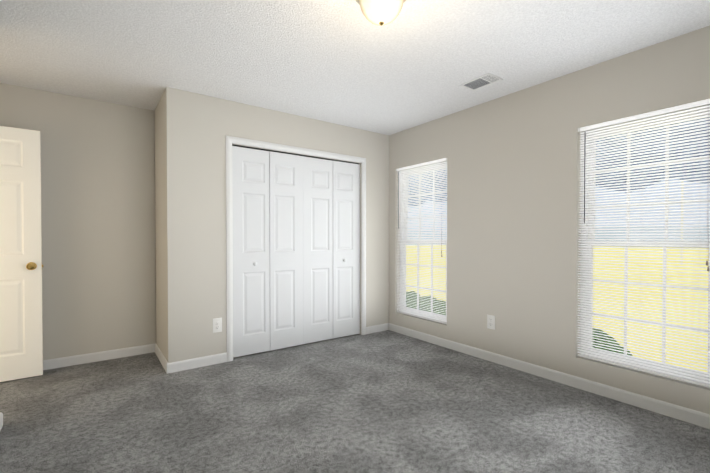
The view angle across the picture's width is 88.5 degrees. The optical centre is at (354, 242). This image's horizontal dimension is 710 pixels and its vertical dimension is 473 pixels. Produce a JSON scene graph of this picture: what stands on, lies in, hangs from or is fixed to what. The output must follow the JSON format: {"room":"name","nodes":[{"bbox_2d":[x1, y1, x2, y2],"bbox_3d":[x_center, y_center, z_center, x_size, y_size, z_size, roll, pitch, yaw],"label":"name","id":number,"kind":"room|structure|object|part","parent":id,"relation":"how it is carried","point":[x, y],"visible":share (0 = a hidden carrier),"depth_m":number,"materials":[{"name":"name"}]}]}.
{"room":"empty bedroom","nodes":[
{"label":"empty bedroom","id":0,"kind":"room"},
{"bbox_2d":[0,83,155,359],"bbox_3d":[-1.801,-0.112,3.930,4.363,2.440,0.172,-1,1,-36],"label":"wall","id":1,"kind":"structure","parent":0,"point":[98,221],"depth_m":3.39,"materials":[{"name":"grey paint"}]},
{"bbox_2d":[43,344,151,369],"bbox_3d":[-2.711,1.075,3.197,1.710,0.085,0.013,-1,1,-36],"label":"baseboard","id":2,"kind":"structure","parent":1,"relation":"attached to","point":[48,364],"depth_m":3.40,"materials":[{"name":"white paint"}]},
{"bbox_2d":[154,93,165,358],"bbox_3d":[-1.799,-0.106,3.477,0.115,2.440,0.607,-1,1,-36],"label":"wall","id":3,"kind":"structure","parent":0,"point":[159,126],"depth_m":3.41,"materials":[{"name":"grey paint"}]},
{"bbox_2d":[152,343,171,373],"bbox_3d":[-1.807,1.072,3.395,0.013,0.085,0.715,-1,1,-36],"label":"baseboard","id":4,"kind":"structure","parent":3,"relation":"attached to","point":[167,366],"depth_m":3.29,"materials":[{"name":"white paint"}]},
{"bbox_2d":[164,87,388,362],"bbox_3d":[-0.621,-0.112,3.887,2.503,2.440,0.115,-1,1,-36],"label":"wall","id":5,"kind":"structure","parent":0,"point":[199,128],"depth_m":3.32,"materials":[{"name":"grey paint"}]},
{"bbox_2d":[172,352,226,372],"bbox_3d":[-1.385,1.074,3.268,0.461,0.085,0.013,-1,1,-36],"label":"baseboard","id":6,"kind":"structure","parent":5,"relation":"attached to","point":[182,365],"depth_m":3.26,"materials":[{"name":"white paint"}]},
{"bbox_2d":[213,318,221,332],"bbox_3d":[-1.267,0.762,3.353,0.081,0.130,0.008,-1,1,-36],"label":"electrical outlet","id":7,"kind":"object","parent":5,"relation":"attached to","point":[217,324],"visible":1,"depth_m":3.35,"materials":[{"name":"white plastic"}]},
{"bbox_2d":[226,135,365,361],"bbox_3d":[-0.565,0.055,3.917,1.644,2.107,0.132,-1,1,-36],"label":"trim","id":8,"kind":"structure","parent":5,"relation":"attached to","point":[230,140],"depth_m":3.43,"materials":[{"name":"white paint"}]},
{"bbox_2d":[232,144,359,357],"bbox_3d":[-0.554,0.079,3.901,1.512,2.030,0.068,-1,1,-36],"label":"bifold closet door","id":9,"kind":"structure","parent":5,"relation":"in","point":[296,249],"depth_m":3.83,"materials":[{"name":"white paint"}]},
{"bbox_2d":[366,323,387,333],"bbox_3d":[0.275,1.059,4.475,0.355,0.085,0.013,-1,1,-36],"label":"baseboard","id":10,"kind":"structure","parent":5,"relation":"attached to","point":[382,327],"depth_m":4.46,"materials":[{"name":"white paint"}]},
{"bbox_2d":[0,330,709,472],"bbox_3d":[-0.356,1.181,2.086,4.513,0.100,4.880,-1,1,-36],"label":"floor","id":11,"kind":"structure","parent":0,"point":[387,401],"depth_m":2.32,"materials":[{"name":"carpet"}]},
{"bbox_2d":[0,412,2,430],"bbox_3d":[-1.153,1.105,0.833,0.013,0.085,3.493,-1,1,-36],"label":"baseboard","id":12,"kind":"structure","parent":11,"relation":"on","point":[1,414],"depth_m":2.21,"materials":[{"name":"white paint"}]},
{"bbox_2d":[0,0,709,134],"bbox_3d":[-0.356,-1.358,2.054,4.513,0.100,4.880,-1,1,-36],"label":"ceiling","id":13,"kind":"structure","parent":0,"point":[414,63],"depth_m":2.47,"materials":[{"name":"white paint"}]},
{"bbox_2d":[356,0,405,25],"bbox_3d":[0.138,-1.220,1.899,0.290,0.172,0.290,-1,1,-36],"label":"ceiling light","id":14,"kind":"object","parent":13,"relation":"attached to","point":[380,12],"visible":1,"depth_m":1.85,"materials":[{"name":"white glass"}]},
{"bbox_2d":[460,73,502,90],"bbox_3d":[1.037,-1.317,2.999,0.189,0.008,0.280,-1,1,-36],"label":"ceiling vent","id":15,"kind":"object","parent":13,"relation":"in","point":[481,81],"visible":1,"depth_m":2.99,"materials":[{"name":"white metal"}]},
{"bbox_2d":[389,26,709,413],"bbox_3d":[1.408,-0.105,3.352,0.150,2.440,4.880,-1,1,-36],"label":"wall","id":16,"kind":"structure","parent":0,"point":[513,199],"depth_m":3.09,"materials":[{"name":"grey paint"}]},
{"bbox_2d":[400,161,446,321],"bbox_3d":[0.822,-0.011,4.220,0.070,1.770,0.800,-1,1,-36],"label":"window","id":17,"kind":"structure","parent":16,"relation":"in","point":[401,245],"depth_m":4.31,"materials":[{"name":"white plastic"}]},
{"bbox_2d":[396,158,446,323],"bbox_3d":[0.745,-0.016,4.164,0.050,1.758,0.792,-1,1,-36],"label":"window blind","id":18,"kind":"object","parent":17,"relation":"attached to","point":[439,161],"visible":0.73,"depth_m":4.13,"materials":[{"name":"white plastic"}]},
{"bbox_3d":[0.752,0.857,4.180,0.024,0.012,0.786,-1,1,-36],"label":"rail","id":19,"kind":"part","parent":18,"relation":"part of","materials":[{"name":"white plastic"}]},
{"bbox_3d":[0.807,0.402,4.214,0.026,0.869,0.724,-1,1,-36],"label":"window sash","id":20,"kind":"part","parent":17,"relation":"part of","materials":[{"name":"white plastic"}]},
{"bbox_3d":[0.832,-0.423,4.221,0.026,0.869,0.724,-1,1,-36],"label":"window sash","id":21,"kind":"part","parent":17,"relation":"part of","materials":[{"name":"white plastic"}]},
{"bbox_2d":[487,314,494,329],"bbox_3d":[1.274,0.747,3.413,0.008,0.130,0.081,-1,1,-36],"label":"electrical outlet","id":22,"kind":"object","parent":16,"relation":"attached to","point":[490,321],"visible":1,"depth_m":3.41,"materials":[{"name":"white plastic"}]},
{"bbox_2d":[388,323,709,428],"bbox_3d":[1.554,1.077,3.027,0.013,0.085,3.858,-1,1,-36],"label":"baseboard","id":23,"kind":"structure","parent":16,"relation":"attached to","point":[695,417],"depth_m":2.81,"materials":[{"name":"white paint"}]},
{"bbox_2d":[580,105,709,384],"bbox_3d":[2.036,0.011,2.549,0.070,1.770,0.810,-1,1,-36],"label":"window","id":24,"kind":"structure","parent":16,"relation":"in","point":[581,263],"depth_m":2.63,"materials":[{"name":"white plastic"}]},
{"bbox_2d":[577,99,709,387],"bbox_3d":[1.959,0.005,2.493,0.050,1.758,0.802,-1,1,-36],"label":"window blind","id":25,"kind":"object","parent":24,"relation":"attached to","point":[666,111],"visible":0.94,"depth_m":2.47,"materials":[{"name":"white plastic"}]},
{"bbox_3d":[1.966,0.878,2.510,0.024,0.012,0.796,-1,1,-36],"label":"rail","id":26,"kind":"part","parent":25,"relation":"part of","materials":[{"name":"white plastic"}]},
{"bbox_3d":[2.022,0.423,2.544,0.026,0.869,0.734,-1,1,-36],"label":"window sash","id":27,"kind":"part","parent":24,"relation":"part of","materials":[{"name":"white plastic"}]},
{"bbox_3d":[2.046,-0.402,2.551,0.026,0.869,0.734,-1,1,-36],"label":"window sash","id":28,"kind":"part","parent":24,"relation":"part of","materials":[{"name":"white plastic"}]},
{"bbox_3d":[-3.144,-0.090,2.195,0.150,2.440,1.100,-1,1,-36],"label":"wall","id":29,"kind":"structure","parent":0,"visible":0},
{"bbox_2d":[0,126,42,381],"bbox_3d":[-2.952,0.095,2.810,0.834,2.030,0.045,-1,1,-36],"label":"entry door","id":30,"kind":"structure","parent":29,"relation":"in","point":[21,337],"depth_m":2.96,"materials":[{"name":"white paint"}]},
{"bbox_2d":[26,262,36,269],"bbox_3d":[-2.671,0.195,3.009,0.066,0.066,0.170,-1,1,-36],"label":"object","id":31,"kind":"structure","parent":30,"relation":"attached to","point":[31,265],"depth_m":2.95,"materials":[{"name":"gold metal"}]},
{"label":"outside","id":32,"kind":"structure","parent":0,"visible":0},
{"bbox_2d":[406,245,708,371],"bbox_3d":[31.862,1.156,35.533,86.437,0.001,100.000,-1,1,-36],"label":"lawn","id":33,"kind":"structure","parent":32,"point":[596,270],"depth_m":10.70,"materials":[{"name":"yellow plant"}]},
{"bbox_2d":[406,291,631,355],"bbox_3d":[1.431,1.220,5.726,1.156,0.725,4.939,-1,1,-36],"label":"bush","id":34,"kind":"object","parent":33,"relation":"on","point":[445,314],"depth_m":5.40,"materials":[{"name":"green plant"}]},
{"bbox_2d":[408,117,709,264],"bbox_3d":[14.190,-10.746,25.565,13.288,24.056,73.482,-1,1,-36],"label":"tree","id":35,"kind":"object","parent":33,"relation":"on","point":[622,163],"depth_m":19.38,"materials":[{"name":"grey plant"}]},
{"bbox_2d":[406,225,709,244],"bbox_3d":[34.227,-0.845,26.099,80.000,4.243,160.000,-1,1,-36],"label":"fence","id":36,"kind":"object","parent":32,"point":[445,231],"depth_m":65.68,"materials":[{"name":"white"}]}
]}

